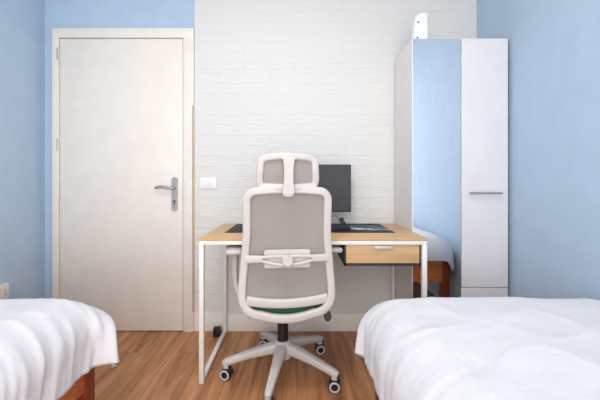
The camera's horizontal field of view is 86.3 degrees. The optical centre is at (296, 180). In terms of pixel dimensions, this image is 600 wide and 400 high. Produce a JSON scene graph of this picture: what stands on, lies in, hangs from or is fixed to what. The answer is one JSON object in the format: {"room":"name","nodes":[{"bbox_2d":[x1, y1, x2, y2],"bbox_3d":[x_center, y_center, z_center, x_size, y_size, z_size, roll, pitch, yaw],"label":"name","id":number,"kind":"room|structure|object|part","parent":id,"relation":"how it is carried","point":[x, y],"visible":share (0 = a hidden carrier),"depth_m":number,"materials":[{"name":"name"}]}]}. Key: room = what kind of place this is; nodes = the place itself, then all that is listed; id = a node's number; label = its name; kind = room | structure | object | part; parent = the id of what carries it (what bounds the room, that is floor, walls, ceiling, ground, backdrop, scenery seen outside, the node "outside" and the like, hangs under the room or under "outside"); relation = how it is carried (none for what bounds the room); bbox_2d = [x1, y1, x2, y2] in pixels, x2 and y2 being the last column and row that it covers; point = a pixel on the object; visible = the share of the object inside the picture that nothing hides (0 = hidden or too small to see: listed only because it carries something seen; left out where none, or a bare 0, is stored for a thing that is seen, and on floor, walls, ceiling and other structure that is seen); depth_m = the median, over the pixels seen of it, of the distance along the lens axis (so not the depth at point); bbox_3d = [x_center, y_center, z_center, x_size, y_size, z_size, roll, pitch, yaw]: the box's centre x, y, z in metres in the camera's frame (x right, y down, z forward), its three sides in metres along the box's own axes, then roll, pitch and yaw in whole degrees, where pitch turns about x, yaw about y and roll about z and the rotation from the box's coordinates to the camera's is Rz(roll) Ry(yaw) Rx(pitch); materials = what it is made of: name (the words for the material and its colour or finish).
{"room":"bedroom","nodes":[
{"label":"bedroom","id":0,"kind":"room"},
{"bbox_2d":[0,0,44,298],"bbox_3d":[-1.818,-0.250,0.598,0.100,2.600,3.296,0,0,0],"label":"wall","id":1,"kind":"structure","parent":0,"point":[22,22],"depth_m":2.06,"materials":[{"name":"blue paint"}]},
{"bbox_2d":[0,283,8,298],"bbox_3d":[-1.751,0.664,1.872,0.033,0.096,0.128,0,0,0],"label":"wall socket","id":2,"kind":"object","parent":1,"relation":"attached to","point":[4,287],"visible":1,"depth_m":1.90,"materials":[{"name":"beige plastic"}]},
{"bbox_2d":[1,286,7,297],"bbox_3d":[-1.737,0.664,1.902,0.004,0.060,0.042,0,0,0],"label":"outlet","id":3,"kind":"object","parent":2,"relation":"attached to","point":[4,289],"depth_m":1.90,"materials":[{"name":"beige plastic"}]},
{"bbox_2d":[45,0,194,298],"bbox_3d":[-0.256,-0.250,2.296,3.224,2.600,0.100,0,0,0],"label":"wall","id":4,"kind":"structure","parent":0,"point":[58,13],"depth_m":2.25,"materials":[{"name":"blue paint"}]},
{"bbox_2d":[52,28,194,331],"bbox_3d":[-1.208,-0.003,2.208,0.984,2.106,0.075,0,0,0],"label":"door","id":5,"kind":"structure","parent":4,"relation":"in","point":[123,99],"depth_m":2.22,"materials":[{"name":"beige paint"}]},
{"bbox_3d":[-0.906,0.048,2.192,0.136,0.029,0.042,0,0,0],"label":"lever","id":6,"kind":"part","parent":5,"relation":"part of","materials":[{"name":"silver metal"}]},
{"bbox_3d":[-0.849,0.093,2.219,0.042,0.237,0.010,0,0,0],"label":"handle plate","id":7,"kind":"part","parent":5,"relation":"part of","materials":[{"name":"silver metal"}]},
{"bbox_2d":[192,105,192,311],"bbox_3d":[-0.721,0.195,2.214,0.010,1.430,0.002,0,0,0],"label":"door frame","id":8,"kind":"structure","parent":4,"relation":"attached to","point":[192,105],"depth_m":2.21,"materials":[{"name":"beige wood"}]},
{"bbox_2d":[194,312,366,330],"bbox_3d":[0.270,0.985,2.233,1.972,0.130,0.026,0,0,0],"label":"baseboard","id":9,"kind":"structure","parent":4,"relation":"attached to","point":[236,321],"depth_m":2.22,"materials":[{"name":"white paint"}]},
{"bbox_2d":[195,0,476,311],"bbox_3d":[0.270,-0.314,2.240,1.972,2.472,0.012,0,0,0],"label":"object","id":10,"kind":"structure","parent":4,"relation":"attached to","point":[315,78],"depth_m":2.23,"materials":[{"name":"white brick"}]},
{"bbox_2d":[200,177,215,188],"bbox_3d":[-0.619,0.018,2.226,0.116,0.082,0.015,0,0,0],"label":"light switch","id":11,"kind":"object","parent":10,"relation":"attached to","point":[205,182],"visible":1,"depth_m":2.22,"materials":[{"name":"white plastic"}]},
{"bbox_2d":[95,331,374,399],"bbox_3d":[-0.256,1.100,0.598,3.224,0.100,3.496,0,0,0],"label":"floor","id":12,"kind":"structure","parent":0,"point":[153,365],"depth_m":1.76,"materials":[{"name":"brown laminate"}]},
{"bbox_2d":[59,367,94,399],"bbox_3d":[-1.246,0.772,0.255,0.917,0.555,1.990,0,0,0],"label":"bed","id":13,"kind":"object","parent":12,"relation":"on","point":[83,388],"visible":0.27,"depth_m":1.19,"materials":[{"name":"red wood"}]},
{"bbox_2d":[0,298,119,399],"bbox_3d":[-1.218,0.589,0.307,1.091,0.317,2.065,0,0,0],"label":"duvet","id":14,"kind":"object","parent":13,"relation":"on","point":[47,345],"visible":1,"depth_m":1.04,"materials":[{"name":"white fabric"}]},
{"bbox_3d":[-0.806,0.710,0.255,0.028,0.160,1.890,0,0,0],"label":"rail","id":15,"kind":"part","parent":13,"relation":"part of","materials":[{"name":"red wood"}]},
{"bbox_3d":[-0.818,0.838,1.220,0.060,0.425,0.060,0,0,0],"label":"leg","id":16,"kind":"part","parent":13,"relation":"part of","materials":[{"name":"red wood"}]},
{"bbox_2d":[213,326,220,336],"bbox_3d":[-0.540,1.020,2.165,0.048,0.060,0.040,0,0,0],"label":"power adapter","id":17,"kind":"object","parent":12,"relation":"on","point":[217,329],"visible":0.98,"depth_m":2.15,"materials":[{"name":"black plastic"}]},
{"bbox_2d":[219,152,342,399],"bbox_3d":[-0.089,0.462,1.729,0.643,1.176,0.652,0,0,-6],"label":"office chair","id":18,"kind":"object","parent":12,"relation":"on","point":[286,273],"visible":1,"depth_m":1.50,"materials":[{"name":"grey fabric"}]},
{"bbox_3d":[-0.334,0.364,1.734,0.080,0.028,0.260,0,0,-6],"label":"armrest","id":19,"kind":"part","parent":18,"relation":"part of","materials":[{"name":"white plastic"}]},
{"bbox_3d":[-0.293,0.517,1.710,0.129,0.286,0.066,0,0,16],"label":"arm post","id":20,"kind":"part","parent":18,"relation":"part of","materials":[{"name":"white plastic"}]},
{"bbox_3d":[-0.044,0.341,1.487,0.457,0.638,0.075,0,0,-6],"label":"frame","id":21,"kind":"part","parent":18,"relation":"part of","materials":[{"name":"white plastic"}]},
{"bbox_3d":[-0.072,0.614,1.750,0.414,0.068,0.464,0,0,-6],"label":"seat","id":22,"kind":"part","parent":18,"relation":"part of","materials":[{"name":"green fabric"}]},
{"bbox_3d":[-0.045,0.564,1.496,0.388,0.063,0.024,0,0,-6],"label":"rail","id":23,"kind":"part","parent":18,"relation":"part of","materials":[{"name":"white plastic"}]},
{"bbox_3d":[-0.043,0.370,1.471,0.058,0.058,0.022,0,0,-6],"label":"lumbar knob","id":24,"kind":"part","parent":18,"relation":"part of","materials":[{"name":"white plastic"}]},
{"bbox_3d":[0.095,0.715,1.706,0.185,0.072,0.030,0,0,-4],"label":"lever","id":25,"kind":"part","parent":18,"relation":"part of","materials":[{"name":"grey plastic"}]},
{"bbox_3d":[0.187,0.364,1.789,0.080,0.028,0.260,0,0,-6],"label":"armrest","id":26,"kind":"part","parent":18,"relation":"part of","materials":[{"name":"white plastic"}]},
{"bbox_2d":[199,224,426,383],"bbox_3d":[0.083,0.674,1.931,1.180,0.752,0.562,0,0,0],"label":"desk","id":27,"kind":"object","parent":12,"relation":"on","point":[404,247],"visible":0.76,"depth_m":1.67,"materials":[{"name":"brown wood"}]},
{"bbox_3d":[-0.494,0.690,1.662,0.024,0.720,0.024,0,0,0],"label":"leg","id":28,"kind":"part","parent":27,"relation":"part of","materials":[{"name":"white metal"}]},
{"bbox_3d":[-0.494,1.035,1.931,0.024,0.022,0.518,0,0,0],"label":"foot rail","id":29,"kind":"part","parent":27,"relation":"part of","materials":[{"name":"white metal"}]},
{"bbox_3d":[-0.494,0.690,2.200,0.024,0.720,0.024,0,0,0],"label":"leg","id":30,"kind":"part","parent":27,"relation":"part of","materials":[{"name":"white metal"}]},
{"bbox_2d":[225,224,394,232],"bbox_3d":[0.075,0.296,2.008,0.970,0.003,0.370,0,0,0],"label":"desk mat","id":31,"kind":"object","parent":27,"relation":"on","point":[238,228],"visible":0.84,"depth_m":1.93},
{"bbox_2d":[317,165,350,211],"bbox_3d":[0.090,0.095,2.120,0.530,0.399,0.140,0,0,0],"label":"monitor","id":32,"kind":"object","parent":31,"relation":"on","point":[336,179],"visible":0.16,"depth_m":2.10,"materials":[{"name":"black plastic"}]},
{"bbox_2d":[332,216,345,223],"bbox_3d":[0.269,0.263,2.074,0.124,0.065,0.040,0,0,33],"label":"cable","id":33,"kind":"object","parent":31,"relation":"on","point":[342,221],"visible":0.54,"depth_m":2.05,"materials":[{"name":"black plastic"}]},
{"bbox_2d":[331,224,350,229],"bbox_3d":[0.105,0.283,1.955,0.430,0.022,0.124,0,0,0],"label":"keyboard","id":34,"kind":"object","parent":31,"relation":"on","point":[336,226],"visible":0.27,"depth_m":1.90,"materials":[{"name":"black plastic"}]},
{"bbox_3d":[0.083,0.322,1.931,1.176,0.020,0.560,0,0,0],"label":"frame","id":35,"kind":"part","parent":27,"relation":"part of","materials":[{"name":"white metal"}]},
{"bbox_3d":[0.447,0.383,1.858,0.381,0.097,0.384,0,0,0],"label":"drawer","id":36,"kind":"part","parent":27,"relation":"part of","materials":[{"name":"brown wood"}]},
{"bbox_3d":[0.448,0.347,1.661,0.100,0.017,0.013,0,0,0],"label":"handle","id":37,"kind":"part","parent":27,"relation":"part of","materials":[{"name":"metal"}]},
{"bbox_3d":[0.660,0.690,2.200,0.024,0.720,0.024,0,0,0],"label":"leg","id":38,"kind":"part","parent":27,"relation":"part of","materials":[{"name":"white metal"}]},
{"bbox_3d":[0.660,0.690,1.662,0.024,0.720,0.024,0,0,0],"label":"leg","id":39,"kind":"part","parent":27,"relation":"part of","materials":[{"name":"white metal"}]},
{"bbox_2d":[394,38,507,298],"bbox_3d":[0.957,0.107,2.038,0.561,1.885,0.386,0,0,0],"label":"wardrobe","id":40,"kind":"object","parent":12,"relation":"on","point":[451,95],"visible":0.75,"depth_m":1.88,"materials":[{"name":"white wood"}]},
{"bbox_3d":[0.685,0.107,2.062,0.018,1.885,0.337,0,0,0],"label":"panel","id":41,"kind":"part","parent":40,"relation":"part of","materials":[{"name":"white wood"}]},
{"bbox_3d":[0.819,0.084,1.886,0.286,1.833,0.014,0,0,0],"label":"mirror door","id":42,"kind":"part","parent":40,"relation":"part of","materials":[{"name":"white wood"}]},
{"bbox_2d":[412,13,427,38],"bbox_3d":[0.742,-0.922,1.934,0.083,0.174,0.038,0,0,-4],"label":"router","id":43,"kind":"object","parent":40,"relation":"on","point":[419,29],"visible":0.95,"depth_m":1.92,"materials":[{"name":"white plastic"}]},
{"bbox_2d":[413,39,460,297],"bbox_3d":[0.820,0.084,1.877,0.281,1.827,0.004,0,0,0],"label":"mirror","id":44,"kind":"object","parent":40,"relation":"attached to","point":[436,62],"depth_m":1.88,"materials":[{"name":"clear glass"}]},
{"bbox_3d":[1.101,0.815,1.884,0.272,0.370,0.018,0,0,0],"label":"drawer","id":45,"kind":"part","parent":40,"relation":"part of","materials":[{"name":"white wood"}]},
{"bbox_3d":[1.101,-0.103,1.884,0.272,1.459,0.018,0,0,0],"label":"door","id":46,"kind":"part","parent":40,"relation":"part of","materials":[{"name":"white wood"}]},
{"bbox_3d":[1.095,0.073,1.861,0.186,0.012,0.032,0,0,0],"label":"handle","id":47,"kind":"part","parent":40,"relation":"part of","materials":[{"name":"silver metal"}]},
{"bbox_3d":[0.750,0.772,0.255,0.890,0.555,1.990,0,0,0],"label":"bed","id":48,"kind":"object","parent":12,"relation":"on","visible":0},
{"bbox_2d":[354,297,599,399],"bbox_3d":[0.732,0.569,0.306,1.030,0.280,2.055,0,0,0],"label":"duvet","id":49,"kind":"object","parent":48,"relation":"on","point":[427,348],"visible":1,"depth_m":0.88,"materials":[{"name":"white fabric"}]},
{"bbox_2d":[477,0,599,299],"bbox_3d":[1.306,-0.250,0.598,0.100,2.600,3.296,0,0,0],"label":"wall","id":50,"kind":"structure","parent":0,"point":[554,45],"depth_m":1.57,"materials":[{"name":"blue paint"}]}
]}

